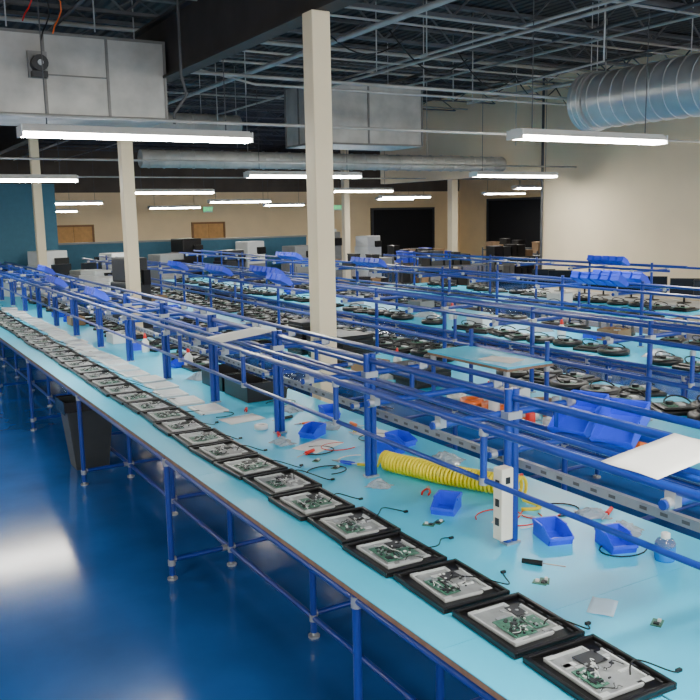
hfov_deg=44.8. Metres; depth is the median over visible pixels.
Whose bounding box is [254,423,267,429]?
tape roll
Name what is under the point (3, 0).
hanging wire
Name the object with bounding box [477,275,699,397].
bench
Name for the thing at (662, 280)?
computer monitor
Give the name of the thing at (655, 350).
plastic bag
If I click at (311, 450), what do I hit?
screwdriver
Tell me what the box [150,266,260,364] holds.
bench
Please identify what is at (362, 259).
bin
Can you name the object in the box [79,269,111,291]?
office machine
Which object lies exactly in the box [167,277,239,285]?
countertop
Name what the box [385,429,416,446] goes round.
bin
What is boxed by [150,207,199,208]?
diffuser
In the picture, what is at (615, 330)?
carton
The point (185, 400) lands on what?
panel
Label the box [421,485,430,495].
pliers
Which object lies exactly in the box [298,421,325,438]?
bin
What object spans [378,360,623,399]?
countertop
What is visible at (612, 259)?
bin
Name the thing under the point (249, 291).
display assembly
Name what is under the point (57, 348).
display assembly
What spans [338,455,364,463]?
loose cable
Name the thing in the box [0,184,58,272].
wall partition
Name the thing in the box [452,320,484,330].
display assembly
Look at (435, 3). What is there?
conduit pipe
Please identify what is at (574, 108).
duct
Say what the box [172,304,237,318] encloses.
countertop
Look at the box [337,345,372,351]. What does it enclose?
case
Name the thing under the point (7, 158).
conduit pipe
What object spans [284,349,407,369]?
countertop
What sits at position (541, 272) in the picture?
computer monitor
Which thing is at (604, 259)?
bin
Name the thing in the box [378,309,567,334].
countertop
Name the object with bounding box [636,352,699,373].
countertop
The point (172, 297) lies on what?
display assembly
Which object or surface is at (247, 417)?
paper sheet
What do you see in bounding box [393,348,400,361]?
bottle
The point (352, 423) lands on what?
screwdriver
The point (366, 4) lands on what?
joist
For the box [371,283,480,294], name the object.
countertop
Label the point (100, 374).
display assembly
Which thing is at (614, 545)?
bin
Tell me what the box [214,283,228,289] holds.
display assembly
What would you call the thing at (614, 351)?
display assembly
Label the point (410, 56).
cable
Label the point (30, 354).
shelf
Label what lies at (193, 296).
display assembly
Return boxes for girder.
[0,0,360,154]
[251,145,339,152]
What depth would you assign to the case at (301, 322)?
9.53 m
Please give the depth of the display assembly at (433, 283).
18.05 m
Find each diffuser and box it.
[0,179,76,181]
[22,131,250,143]
[55,203,101,204]
[135,192,212,193]
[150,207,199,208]
[211,201,269,202]
[249,175,359,177]
[266,205,302,205]
[335,191,391,191]
[379,199,412,199]
[383,197,429,197]
[478,175,555,177]
[485,193,524,194]
[515,135,664,144]
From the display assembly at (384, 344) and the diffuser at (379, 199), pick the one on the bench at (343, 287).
the display assembly at (384, 344)
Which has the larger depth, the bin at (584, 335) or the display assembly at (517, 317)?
the display assembly at (517, 317)
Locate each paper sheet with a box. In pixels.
[206,327,270,342]
[218,413,264,424]
[292,438,343,452]
[349,429,387,436]
[478,355,524,363]
[601,433,699,479]
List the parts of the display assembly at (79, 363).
mounting plate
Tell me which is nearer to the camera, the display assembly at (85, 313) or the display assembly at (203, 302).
the display assembly at (85, 313)
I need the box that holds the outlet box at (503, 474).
[493,465,512,541]
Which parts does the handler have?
fan motor, hanger rod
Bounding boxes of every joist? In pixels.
[0,0,652,70]
[0,0,699,66]
[0,9,592,83]
[16,139,221,151]
[23,139,239,150]
[38,137,255,147]
[46,133,272,144]
[167,77,455,110]
[167,87,283,110]
[167,97,284,118]
[168,66,495,103]
[168,106,284,121]
[198,52,539,94]
[241,117,284,130]
[242,128,284,140]
[250,126,284,135]
[350,0,699,48]
[620,0,699,13]
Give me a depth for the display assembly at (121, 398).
7.31 m
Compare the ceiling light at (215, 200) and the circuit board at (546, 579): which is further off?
the ceiling light at (215, 200)
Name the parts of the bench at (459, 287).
rack arm, rack post, rack rail, rack rail, rack rail, rack arm, rack post, rack rail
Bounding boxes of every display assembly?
[0,315,18,317]
[0,317,18,320]
[0,320,24,323]
[0,322,28,328]
[4,325,31,330]
[9,328,37,333]
[14,331,45,337]
[20,335,50,340]
[24,338,60,344]
[28,297,46,303]
[29,341,65,349]
[38,346,73,352]
[44,350,89,358]
[46,304,68,311]
[51,305,69,311]
[52,354,89,362]
[58,359,99,369]
[64,309,92,316]
[68,365,111,374]
[77,370,123,381]
[80,313,95,319]
[86,315,108,323]
[86,377,137,388]
[89,318,120,326]
[93,320,119,330]
[97,383,150,396]
[103,324,124,332]
[104,326,124,336]
[110,390,160,404]
[123,398,176,413]
[136,330,146,339]
[140,335,160,344]
[140,407,199,422]
[149,339,177,351]
[151,285,162,290]
[152,417,218,436]
[163,288,177,294]
[168,294,182,299]
[171,347,201,360]
[171,428,241,448]
[174,295,190,301]
[180,318,195,323]
[181,296,201,302]
[182,356,208,371]
[184,351,208,361]
[189,279,202,283]
[189,298,203,304]
[189,440,267,463]
[191,294,204,299]
[194,299,214,305]
[198,280,212,285]
[199,323,206,327]
[202,301,216,306]
[212,282,224,287]
[212,298,227,302]
[213,303,230,309]
[213,453,302,479]
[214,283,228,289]
[215,299,233,304]
[217,305,240,312]
[223,284,237,290]
[226,301,244,307]
[227,285,239,291]
[232,302,254,309]
[237,308,257,315]
[243,288,257,293]
[243,304,259,310]
[243,468,334,496]
[245,310,268,317]
[250,339,271,343]
[252,288,270,294]
[252,306,270,311]
[253,312,273,320]
[254,280,265,283]
[259,308,280,313]
[262,290,276,295]
[264,315,287,322]
[268,310,290,317]
[268,486,362,520]
[276,317,293,324]
[280,292,295,298]
[280,312,299,319]
[283,294,300,300]
[291,314,309,319]
[294,295,309,302]
[297,284,308,289]
[307,506,407,545]
[336,291,348,294]
[336,321,346,328]
[342,303,362,311]
[342,531,453,577]
[343,324,367,330]
[345,290,361,294]
[353,305,374,313]
[358,292,373,297]
[361,327,374,333]
[367,307,388,315]
[373,337,399,348]
[374,330,395,337]
[384,308,405,316]
[384,333,413,344]
[387,341,415,353]
[389,298,406,302]
[391,311,413,319]
[393,558,509,613]
[401,336,433,347]
[410,344,437,356]
[421,315,442,324]
[423,349,453,362]
[424,340,454,347]
[427,280,440,285]
[439,281,457,286]
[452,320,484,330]
[452,592,590,659]
[466,283,481,289]
[466,323,497,333]
[473,285,492,291]
[477,292,494,297]
[488,286,507,292]
[489,310,507,317]
[489,325,518,336]
[496,370,528,378]
[503,295,526,303]
[503,312,527,319]
[504,329,529,340]
[509,287,526,293]
[518,368,555,384]
[520,289,540,295]
[523,633,682,699]
[526,297,542,303]
[526,332,555,343]
[534,290,548,297]
[534,365,562,375]
[540,299,559,304]
[541,320,566,325]
[549,374,588,390]
[552,335,582,346]
[554,367,601,382]
[558,319,590,329]
[573,294,591,300]
[573,339,605,352]
[574,302,594,311]
[580,379,621,394]
[590,295,608,302]
[594,305,616,313]
[597,343,629,356]
[607,297,628,305]
[609,388,652,403]
[614,307,636,316]
[614,325,635,335]
[620,379,666,396]
[628,299,648,306]
[636,309,664,317]
[645,301,672,309]
[651,395,696,415]
[652,351,683,365]
[659,336,688,343]
[669,303,698,311]
[672,356,699,372]
[684,335,699,345]
[687,404,699,420]
[689,395,699,408]
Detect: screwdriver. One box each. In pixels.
[297,448,314,457]
[349,421,361,427]
[522,558,565,566]
[601,507,612,520]
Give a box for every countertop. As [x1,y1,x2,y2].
[0,294,32,303]
[0,302,50,314]
[12,314,93,332]
[43,329,154,356]
[87,349,220,394]
[155,388,415,460]
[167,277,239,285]
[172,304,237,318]
[201,282,283,292]
[219,317,248,323]
[247,291,342,303]
[277,436,699,610]
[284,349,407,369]
[303,301,448,316]
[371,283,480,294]
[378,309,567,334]
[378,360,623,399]
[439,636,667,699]
[440,290,546,305]
[482,326,699,361]
[529,301,699,320]
[536,395,699,469]
[552,561,699,699]
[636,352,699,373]
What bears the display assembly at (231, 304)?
on the bench at (185, 274)
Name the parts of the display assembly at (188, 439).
mounting plate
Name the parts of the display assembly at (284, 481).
mounting plate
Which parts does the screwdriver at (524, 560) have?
handle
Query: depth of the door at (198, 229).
37.68 m
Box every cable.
[41,0,49,40]
[173,0,187,123]
[303,446,333,454]
[307,465,346,474]
[321,442,354,450]
[330,35,404,54]
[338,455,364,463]
[389,30,467,73]
[458,52,516,88]
[475,509,520,519]
[492,514,534,528]
[510,68,555,99]
[536,503,578,516]
[599,545,646,556]
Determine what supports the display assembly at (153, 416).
on the bench at (173, 455)
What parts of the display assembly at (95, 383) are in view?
mounting plate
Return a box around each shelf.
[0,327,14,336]
[0,336,53,364]
[36,361,112,404]
[92,400,222,479]
[342,263,398,295]
[383,253,440,295]
[391,260,462,301]
[410,262,488,311]
[428,328,553,401]
[481,255,539,288]
[482,247,533,284]
[527,251,539,288]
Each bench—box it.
[0,261,33,303]
[0,265,50,366]
[0,271,93,394]
[0,280,155,430]
[36,292,241,485]
[64,255,164,327]
[91,261,207,345]
[92,311,415,580]
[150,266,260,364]
[163,249,254,305]
[174,271,308,386]
[195,345,699,699]
[198,252,302,316]
[243,257,361,326]
[258,280,438,422]
[299,261,448,342]
[345,294,623,478]
[367,251,482,338]
[373,267,567,356]
[435,255,575,352]
[439,417,699,699]
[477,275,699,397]
[519,316,699,519]
[523,260,699,377]
[632,287,699,396]
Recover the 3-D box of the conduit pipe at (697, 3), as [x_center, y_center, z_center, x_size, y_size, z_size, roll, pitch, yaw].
[4.780,-3.721,8.244,0.050,0.050,17.900,-6,11,-30]
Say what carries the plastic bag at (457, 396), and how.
on the bench at (555, 314)
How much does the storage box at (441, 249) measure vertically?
0.325 m
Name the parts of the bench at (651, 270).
rack arm, rack post, rack rail, rack rail, leg, rack rail, rack rail, rack arm, rack post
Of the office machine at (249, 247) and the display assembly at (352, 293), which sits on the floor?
the office machine at (249, 247)
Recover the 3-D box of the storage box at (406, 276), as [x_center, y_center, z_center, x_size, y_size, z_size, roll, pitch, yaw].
[1.390,-1.907,21.858,0.262,0.316,0.366,-5,10,-24]
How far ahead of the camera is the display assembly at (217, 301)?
15.05 m
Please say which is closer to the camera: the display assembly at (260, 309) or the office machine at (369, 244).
the display assembly at (260, 309)
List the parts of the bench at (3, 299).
rack post, rack rail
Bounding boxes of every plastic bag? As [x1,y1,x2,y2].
[186,371,201,380]
[268,436,296,446]
[284,404,303,413]
[319,421,340,430]
[365,478,393,488]
[378,373,393,379]
[414,311,441,317]
[432,451,465,465]
[447,393,465,400]
[526,327,554,331]
[574,507,612,519]
[587,596,617,616]
[613,520,644,537]
[641,348,672,356]
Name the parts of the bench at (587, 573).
leg, rack arm, leg, rack arm, rack post, rack rail, rack rail, rack arm, rack rail, leg, rack rail, rack rail, rack rail, rack rail, rack arm, rack post, rack rail, rack rail, rack arm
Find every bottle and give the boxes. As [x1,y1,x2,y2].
[142,333,149,352]
[184,348,192,364]
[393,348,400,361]
[449,303,455,319]
[488,400,499,410]
[525,412,535,422]
[557,319,565,338]
[654,531,675,562]
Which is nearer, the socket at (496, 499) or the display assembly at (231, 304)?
the socket at (496, 499)
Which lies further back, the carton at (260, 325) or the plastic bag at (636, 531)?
the carton at (260, 325)
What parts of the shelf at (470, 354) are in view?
leg, leg, shelf, leg, leg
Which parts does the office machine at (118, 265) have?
control panel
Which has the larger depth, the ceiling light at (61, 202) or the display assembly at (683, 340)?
the ceiling light at (61, 202)
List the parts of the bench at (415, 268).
rack arm, rack post, rack rail, rack rail, rack rail, rack rail, rack arm, rack post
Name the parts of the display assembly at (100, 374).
mounting plate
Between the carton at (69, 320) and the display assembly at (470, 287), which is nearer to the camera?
the carton at (69, 320)
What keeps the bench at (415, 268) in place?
on the floor
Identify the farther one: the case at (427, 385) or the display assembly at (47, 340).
the display assembly at (47, 340)
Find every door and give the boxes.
[57,225,94,242]
[191,222,225,237]
[370,207,434,260]
[486,197,540,261]
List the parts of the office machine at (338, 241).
control panel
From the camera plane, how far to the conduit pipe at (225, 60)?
15.19 m
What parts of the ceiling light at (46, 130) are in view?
hanger rod, hanger rod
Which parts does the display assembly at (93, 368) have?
mounting plate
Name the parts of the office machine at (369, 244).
control panel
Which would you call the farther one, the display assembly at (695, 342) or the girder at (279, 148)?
the girder at (279, 148)
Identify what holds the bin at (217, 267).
on the bench at (241, 281)
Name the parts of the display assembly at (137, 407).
mounting plate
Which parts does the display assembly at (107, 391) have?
mounting plate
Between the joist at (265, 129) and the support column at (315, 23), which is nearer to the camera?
the support column at (315, 23)
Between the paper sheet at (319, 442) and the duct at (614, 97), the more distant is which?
the duct at (614, 97)
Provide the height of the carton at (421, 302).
0.160 m
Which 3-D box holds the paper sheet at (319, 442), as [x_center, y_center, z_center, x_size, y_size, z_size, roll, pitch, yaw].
[-0.215,0.642,5.725,0.210,0.007,0.300,6,11,36]
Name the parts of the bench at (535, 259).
rack arm, rack post, rack rail, rack rail, rack rail, rack rail, rack arm, rack post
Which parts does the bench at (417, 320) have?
rack arm, rack post, rack rail, rack rail, rack rail, rack rail, rack arm, rack post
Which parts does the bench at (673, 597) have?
rack rail, rack rail, rack rail, rack rail, rack arm, rack rail, rack rail, rack rail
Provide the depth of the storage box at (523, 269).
23.85 m
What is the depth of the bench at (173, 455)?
6.16 m
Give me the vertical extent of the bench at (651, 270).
1.640 m
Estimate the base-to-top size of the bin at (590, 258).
0.151 m
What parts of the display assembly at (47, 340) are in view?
mounting plate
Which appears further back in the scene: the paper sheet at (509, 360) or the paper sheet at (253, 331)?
the paper sheet at (509, 360)
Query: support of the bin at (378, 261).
on the bench at (415, 268)
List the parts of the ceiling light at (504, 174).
hanger rod, hanger rod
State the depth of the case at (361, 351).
8.70 m
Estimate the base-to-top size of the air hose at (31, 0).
0.908 m
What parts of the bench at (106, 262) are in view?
rack rail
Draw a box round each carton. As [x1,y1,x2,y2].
[67,315,85,325]
[106,331,125,343]
[152,295,167,302]
[193,307,215,315]
[259,324,275,330]
[343,295,363,304]
[351,358,389,371]
[408,299,434,307]
[467,314,497,326]
[496,383,529,396]
[547,292,572,302]
[597,327,630,340]
[635,441,647,447]
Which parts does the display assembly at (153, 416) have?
mounting plate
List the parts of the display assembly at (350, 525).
mounting plate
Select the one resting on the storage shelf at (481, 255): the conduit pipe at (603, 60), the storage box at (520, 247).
the storage box at (520, 247)
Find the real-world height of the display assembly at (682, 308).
0.106 m
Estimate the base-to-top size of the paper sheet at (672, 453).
0.048 m
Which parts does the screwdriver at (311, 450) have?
handle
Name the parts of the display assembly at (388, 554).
mounting plate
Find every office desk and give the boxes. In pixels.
[521,288,583,322]
[563,291,628,327]
[606,295,679,329]
[655,300,699,336]
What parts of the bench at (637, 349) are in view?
rack arm, rack post, rack rail, rack rail, leg, leg, rack rail, rack rail, rack arm, rack post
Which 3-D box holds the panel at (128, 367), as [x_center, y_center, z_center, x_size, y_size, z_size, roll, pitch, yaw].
[-2.337,0.185,8.793,0.240,0.021,0.300,-7,11,-33]
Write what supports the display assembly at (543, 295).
on the bench at (535, 259)
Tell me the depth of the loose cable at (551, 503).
4.47 m
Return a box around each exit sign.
[203,206,212,211]
[334,205,341,209]
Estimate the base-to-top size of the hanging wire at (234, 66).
1.600 m
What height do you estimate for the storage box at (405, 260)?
0.293 m
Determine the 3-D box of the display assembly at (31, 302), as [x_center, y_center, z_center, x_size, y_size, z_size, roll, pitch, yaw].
[-5.788,-0.924,15.856,0.340,0.106,0.300,-8,11,-37]
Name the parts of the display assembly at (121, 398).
mounting plate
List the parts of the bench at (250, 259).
rack rail, rack rail, rack arm, rack post, rack rail, rack arm, rack post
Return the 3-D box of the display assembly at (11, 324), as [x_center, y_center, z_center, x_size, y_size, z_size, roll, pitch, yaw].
[-4.877,-0.380,12.536,0.509,0.048,0.380,-7,11,-31]
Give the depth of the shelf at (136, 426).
5.99 m
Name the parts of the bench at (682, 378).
rack rail, rack rail, leg, rack rail, rack rail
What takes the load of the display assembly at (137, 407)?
on the bench at (173, 455)
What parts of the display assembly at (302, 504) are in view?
mounting plate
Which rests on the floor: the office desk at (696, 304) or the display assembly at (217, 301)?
the office desk at (696, 304)
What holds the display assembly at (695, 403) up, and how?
on the bench at (676, 329)
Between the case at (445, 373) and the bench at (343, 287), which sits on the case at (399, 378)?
the case at (445, 373)
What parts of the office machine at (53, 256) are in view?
control panel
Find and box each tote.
[202,364,255,391]
[224,372,287,402]
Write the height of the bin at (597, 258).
0.151 m
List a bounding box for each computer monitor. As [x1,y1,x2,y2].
[51,263,71,276]
[81,262,101,269]
[531,269,555,289]
[548,270,572,291]
[579,284,590,293]
[590,285,616,295]
[618,285,638,297]
[639,276,667,299]
[670,278,699,302]
[693,280,699,295]
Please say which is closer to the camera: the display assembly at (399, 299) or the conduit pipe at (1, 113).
the conduit pipe at (1, 113)
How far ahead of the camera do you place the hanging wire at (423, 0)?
11.97 m
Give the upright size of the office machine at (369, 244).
1.700 m
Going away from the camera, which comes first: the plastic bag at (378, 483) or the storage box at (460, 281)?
the plastic bag at (378, 483)
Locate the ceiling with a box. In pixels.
[0,0,699,151]
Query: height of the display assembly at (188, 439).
0.048 m
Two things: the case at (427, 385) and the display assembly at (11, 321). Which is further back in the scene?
the display assembly at (11, 321)
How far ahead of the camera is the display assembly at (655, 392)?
7.04 m
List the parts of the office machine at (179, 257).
control panel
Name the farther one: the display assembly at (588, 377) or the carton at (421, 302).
the carton at (421, 302)
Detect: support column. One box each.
[28,139,48,297]
[117,140,143,334]
[302,9,336,403]
[340,150,350,278]
[447,179,457,268]
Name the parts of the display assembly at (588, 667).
mounting plate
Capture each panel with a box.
[91,354,120,361]
[100,359,128,366]
[108,364,139,371]
[118,369,149,377]
[132,375,166,383]
[143,381,178,390]
[152,388,188,398]
[167,395,204,406]
[187,403,228,414]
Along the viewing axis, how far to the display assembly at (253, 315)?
12.88 m
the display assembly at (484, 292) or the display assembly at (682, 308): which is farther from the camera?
the display assembly at (484, 292)
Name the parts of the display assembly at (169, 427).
mounting plate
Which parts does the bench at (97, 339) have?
leg, leg, white panel, rack rail, rack rail, white panel, white panel, rack rail, rack arm, white panel, rack post, white panel, white panel, rack arm, rack rail, rack arm, white panel, rack arm, rack post, rack rail, rack rail, rack arm, rack rail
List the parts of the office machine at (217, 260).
control panel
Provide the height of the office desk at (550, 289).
0.750 m
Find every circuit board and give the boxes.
[422,521,435,526]
[433,519,443,524]
[532,578,547,585]
[540,577,549,584]
[650,618,663,627]
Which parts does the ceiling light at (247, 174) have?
hanger rod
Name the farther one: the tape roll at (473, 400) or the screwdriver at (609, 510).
the tape roll at (473, 400)
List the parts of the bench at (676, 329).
leg, rack rail, rack rail, rack rail, rack rail, rack arm, rack post, rack rail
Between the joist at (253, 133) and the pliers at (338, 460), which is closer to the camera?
the pliers at (338, 460)
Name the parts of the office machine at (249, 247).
control panel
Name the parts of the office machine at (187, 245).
control panel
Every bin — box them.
[42,266,55,274]
[52,277,67,287]
[84,286,97,298]
[87,287,100,299]
[90,287,109,300]
[133,343,141,350]
[171,357,183,367]
[176,262,188,270]
[204,264,214,273]
[207,265,219,274]
[211,265,221,274]
[215,265,226,275]
[219,266,233,275]
[249,265,259,274]
[253,266,264,275]
[257,266,266,275]
[261,266,266,273]
[266,272,278,283]
[271,267,285,275]
[271,273,284,284]
[276,274,292,285]
[292,253,302,260]
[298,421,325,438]
[318,403,340,417]
[350,257,360,265]
[355,257,365,265]
[359,257,369,265]
[364,258,375,266]
[369,258,379,266]
[374,258,386,267]
[377,437,404,453]
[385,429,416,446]
[430,490,461,516]
[532,515,573,545]
[547,390,608,437]
[570,271,586,283]
[580,272,595,284]
[583,334,592,337]
[586,255,598,264]
[589,272,605,284]
[590,397,650,449]
[594,255,605,264]
[594,523,638,554]
[599,273,616,285]
[601,256,613,264]
[608,256,620,265]
[610,273,628,286]
[612,271,622,274]
[616,256,629,265]
[622,271,636,282]
[631,272,650,283]
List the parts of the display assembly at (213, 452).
mounting plate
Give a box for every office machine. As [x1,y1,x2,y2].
[3,278,29,296]
[27,250,69,307]
[68,269,86,291]
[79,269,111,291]
[93,276,112,299]
[99,252,123,316]
[110,257,153,338]
[147,253,186,293]
[170,238,204,297]
[213,249,246,302]
[235,241,265,299]
[281,245,308,285]
[334,232,341,279]
[355,235,381,277]
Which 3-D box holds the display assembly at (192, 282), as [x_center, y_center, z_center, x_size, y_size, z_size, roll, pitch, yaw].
[-3.576,-1.606,19.849,0.340,0.106,0.300,-4,9,-16]
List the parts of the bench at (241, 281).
rack rail, rack rail, rack arm, rack post, rack rail, rack rail, rack arm, rack rail, rack post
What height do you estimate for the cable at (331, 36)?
0.369 m
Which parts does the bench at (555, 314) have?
rack arm, rack post, leg, rack rail, rack rail, rack rail, rack rail, rack arm, rack rail, rack post, leg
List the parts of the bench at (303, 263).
rack rail, rack arm, rack post, rack rail, rack rail, rack arm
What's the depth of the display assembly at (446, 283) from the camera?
17.71 m
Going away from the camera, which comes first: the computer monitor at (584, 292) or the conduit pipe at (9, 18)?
the conduit pipe at (9, 18)
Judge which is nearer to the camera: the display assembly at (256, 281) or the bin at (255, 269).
the bin at (255, 269)
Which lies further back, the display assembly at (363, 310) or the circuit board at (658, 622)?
the display assembly at (363, 310)
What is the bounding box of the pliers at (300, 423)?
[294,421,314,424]
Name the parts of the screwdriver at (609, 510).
handle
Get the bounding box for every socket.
[495,498,498,506]
[495,517,498,525]
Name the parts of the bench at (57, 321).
leg, rack rail, rack rail, white panel, white panel, rack rail, leg, white panel, rack rail, rack arm, rack post, white panel, white panel, rack arm, white panel, rack arm, rack post, rack rail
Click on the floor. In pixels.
(90, 609)
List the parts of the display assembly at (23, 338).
mounting plate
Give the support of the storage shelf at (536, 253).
on the floor
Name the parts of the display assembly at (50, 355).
mounting plate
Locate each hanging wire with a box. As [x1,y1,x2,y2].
[3,0,6,25]
[92,0,95,31]
[215,63,217,126]
[234,66,237,146]
[244,52,246,93]
[375,2,376,71]
[423,0,423,86]
[426,0,426,53]
[453,35,453,101]
[472,12,472,101]
[515,57,516,144]
[605,19,607,70]
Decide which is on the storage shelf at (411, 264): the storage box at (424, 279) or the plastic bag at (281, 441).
the storage box at (424, 279)
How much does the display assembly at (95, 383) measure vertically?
0.048 m
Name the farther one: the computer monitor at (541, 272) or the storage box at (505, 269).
the storage box at (505, 269)
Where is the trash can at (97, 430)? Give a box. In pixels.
[55,394,111,469]
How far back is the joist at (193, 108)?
23.65 m
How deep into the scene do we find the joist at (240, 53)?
16.98 m
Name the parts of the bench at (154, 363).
leg, rack rail, rack rail, rack arm, rack rail, rack post, leg, rack arm, rack rail, rack rail, rack arm, rack arm, rack post, rack rail, rack rail, rack rail, rack arm, rack rail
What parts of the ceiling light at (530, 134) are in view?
hanger rod, hanger rod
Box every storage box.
[340,263,351,267]
[347,253,359,266]
[352,276,370,286]
[365,254,379,257]
[370,278,380,284]
[375,277,388,285]
[379,257,391,263]
[387,245,399,254]
[396,251,408,262]
[399,269,409,282]
[408,251,415,262]
[415,251,429,265]
[415,276,428,282]
[421,248,433,250]
[429,276,440,281]
[430,250,443,265]
[433,248,444,256]
[443,260,451,265]
[447,251,459,264]
[452,274,466,285]
[460,253,470,264]
[486,241,498,245]
[486,246,502,256]
[495,265,508,272]
[499,238,510,243]
[502,263,514,273]
[503,244,516,256]
[503,246,510,256]
[511,240,524,243]
[514,264,520,273]
[517,244,525,255]
[521,262,534,273]
[521,267,527,273]
[525,249,532,255]
[532,242,539,252]
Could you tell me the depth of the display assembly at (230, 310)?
13.76 m
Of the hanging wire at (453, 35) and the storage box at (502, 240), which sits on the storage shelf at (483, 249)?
the storage box at (502, 240)
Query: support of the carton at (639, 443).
on the bench at (676, 329)
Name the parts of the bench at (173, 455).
leg, leg, rack rail, rack rail, rack arm, rack post, rack rail, leg, rack arm, rack arm, rack rail, rack rail, rack arm, rack post, rack rail, rack rail, rack rail, rack arm, rack rail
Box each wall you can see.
[0,144,458,260]
[380,78,542,183]
[459,177,540,259]
[541,45,699,334]
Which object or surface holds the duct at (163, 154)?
hanging from the ceiling
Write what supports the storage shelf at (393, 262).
on the floor
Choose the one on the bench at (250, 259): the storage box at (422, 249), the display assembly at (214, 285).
the display assembly at (214, 285)
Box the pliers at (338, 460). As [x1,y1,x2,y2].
[332,459,354,464]
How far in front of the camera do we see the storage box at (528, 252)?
23.86 m
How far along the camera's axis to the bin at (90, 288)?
9.19 m
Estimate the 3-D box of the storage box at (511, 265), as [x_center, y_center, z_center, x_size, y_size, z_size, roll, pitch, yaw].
[4.422,-2.285,23.761,0.168,0.348,0.366,-6,11,-30]
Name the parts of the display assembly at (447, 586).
mounting plate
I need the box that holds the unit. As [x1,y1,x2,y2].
[284,43,422,150]
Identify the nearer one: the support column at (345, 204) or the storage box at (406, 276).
the storage box at (406, 276)
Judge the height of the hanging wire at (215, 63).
1.500 m
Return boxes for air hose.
[22,0,31,20]
[52,0,61,33]
[357,450,541,510]
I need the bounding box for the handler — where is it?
[0,0,168,127]
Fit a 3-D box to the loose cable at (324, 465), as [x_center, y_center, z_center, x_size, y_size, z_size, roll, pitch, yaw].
[-0.135,0.728,5.180,0.226,0.007,0.178,1,9,16]
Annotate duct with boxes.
[137,67,506,171]
[149,75,241,130]
[567,1,605,130]
[581,0,699,128]
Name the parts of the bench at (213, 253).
rack rail, rack rail, rack arm, rack rail, rack rail, rack arm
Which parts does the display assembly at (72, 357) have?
mounting plate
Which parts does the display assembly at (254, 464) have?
mounting plate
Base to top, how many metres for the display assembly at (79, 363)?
0.048 m
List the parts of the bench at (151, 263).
rack rail, rack post, rack rail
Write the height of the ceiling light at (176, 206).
2.230 m
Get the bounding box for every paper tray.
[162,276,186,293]
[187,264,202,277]
[249,263,264,277]
[296,266,308,279]
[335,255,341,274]
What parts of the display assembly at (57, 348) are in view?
mounting plate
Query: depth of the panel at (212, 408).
6.81 m
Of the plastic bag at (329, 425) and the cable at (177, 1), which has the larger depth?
the cable at (177, 1)
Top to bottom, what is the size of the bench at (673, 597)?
1.640 m
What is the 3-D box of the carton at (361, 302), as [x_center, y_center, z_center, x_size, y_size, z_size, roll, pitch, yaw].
[0.056,-0.869,14.711,0.250,0.140,0.300,-6,11,-30]
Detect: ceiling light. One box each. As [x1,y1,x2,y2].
[0,138,78,182]
[16,0,253,143]
[16,147,76,211]
[41,138,102,204]
[135,110,214,193]
[148,148,200,208]
[207,146,270,202]
[243,53,361,178]
[262,149,304,205]
[333,154,393,191]
[375,181,413,199]
[378,184,430,197]
[469,99,557,177]
[481,178,525,194]
[506,0,667,144]
[511,185,540,188]
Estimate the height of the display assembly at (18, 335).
0.048 m
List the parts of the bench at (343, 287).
leg, rack arm, rack rail, rack rail, rack rail, rack rail, rack arm, rack post, rack rail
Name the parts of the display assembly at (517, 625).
mounting plate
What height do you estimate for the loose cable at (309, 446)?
0.007 m
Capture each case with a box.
[287,348,307,354]
[288,319,309,326]
[288,324,309,329]
[296,333,305,337]
[337,330,373,339]
[337,338,372,344]
[337,341,374,348]
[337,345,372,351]
[350,350,373,353]
[393,360,415,364]
[394,372,450,380]
[394,375,450,384]
[396,380,436,388]
[423,364,450,372]
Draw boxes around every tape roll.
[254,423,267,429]
[460,396,483,406]
[481,400,503,409]
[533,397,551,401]
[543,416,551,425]
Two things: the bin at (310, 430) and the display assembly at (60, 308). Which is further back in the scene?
the display assembly at (60, 308)
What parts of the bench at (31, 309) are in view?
leg, white panel, white panel, rack post, rack rail, white panel, rack arm, white panel, rack arm, rack post, rack arm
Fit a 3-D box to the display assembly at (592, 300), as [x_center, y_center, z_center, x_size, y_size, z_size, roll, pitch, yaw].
[4.149,-0.849,14.208,0.340,0.106,0.340,-8,11,-35]
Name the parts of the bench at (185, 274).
rack rail, rack rail, rack arm, rack post, rack rail, rack rail, rack arm, rack post, rack rail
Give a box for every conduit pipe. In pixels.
[0,15,590,73]
[0,112,699,142]
[0,157,576,167]
[13,0,455,160]
[19,0,452,156]
[47,0,84,31]
[54,0,619,161]
[78,176,540,179]
[167,91,467,109]
[191,0,685,55]
[191,71,566,99]
[199,69,566,105]
[219,59,569,88]
[242,50,574,79]
[331,0,644,86]
[345,6,699,50]
[381,1,699,83]
[406,13,699,85]
[464,39,699,89]
[466,81,572,104]
[490,4,606,91]
[539,79,544,315]
[596,0,699,15]
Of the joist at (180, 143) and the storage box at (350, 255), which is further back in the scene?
the joist at (180, 143)
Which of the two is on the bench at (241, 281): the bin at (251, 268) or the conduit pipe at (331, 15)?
the bin at (251, 268)
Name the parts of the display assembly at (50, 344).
mounting plate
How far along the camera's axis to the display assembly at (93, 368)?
8.68 m
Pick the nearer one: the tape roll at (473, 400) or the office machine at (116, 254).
the tape roll at (473, 400)
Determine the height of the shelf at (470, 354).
0.550 m
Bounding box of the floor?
[0,263,699,699]

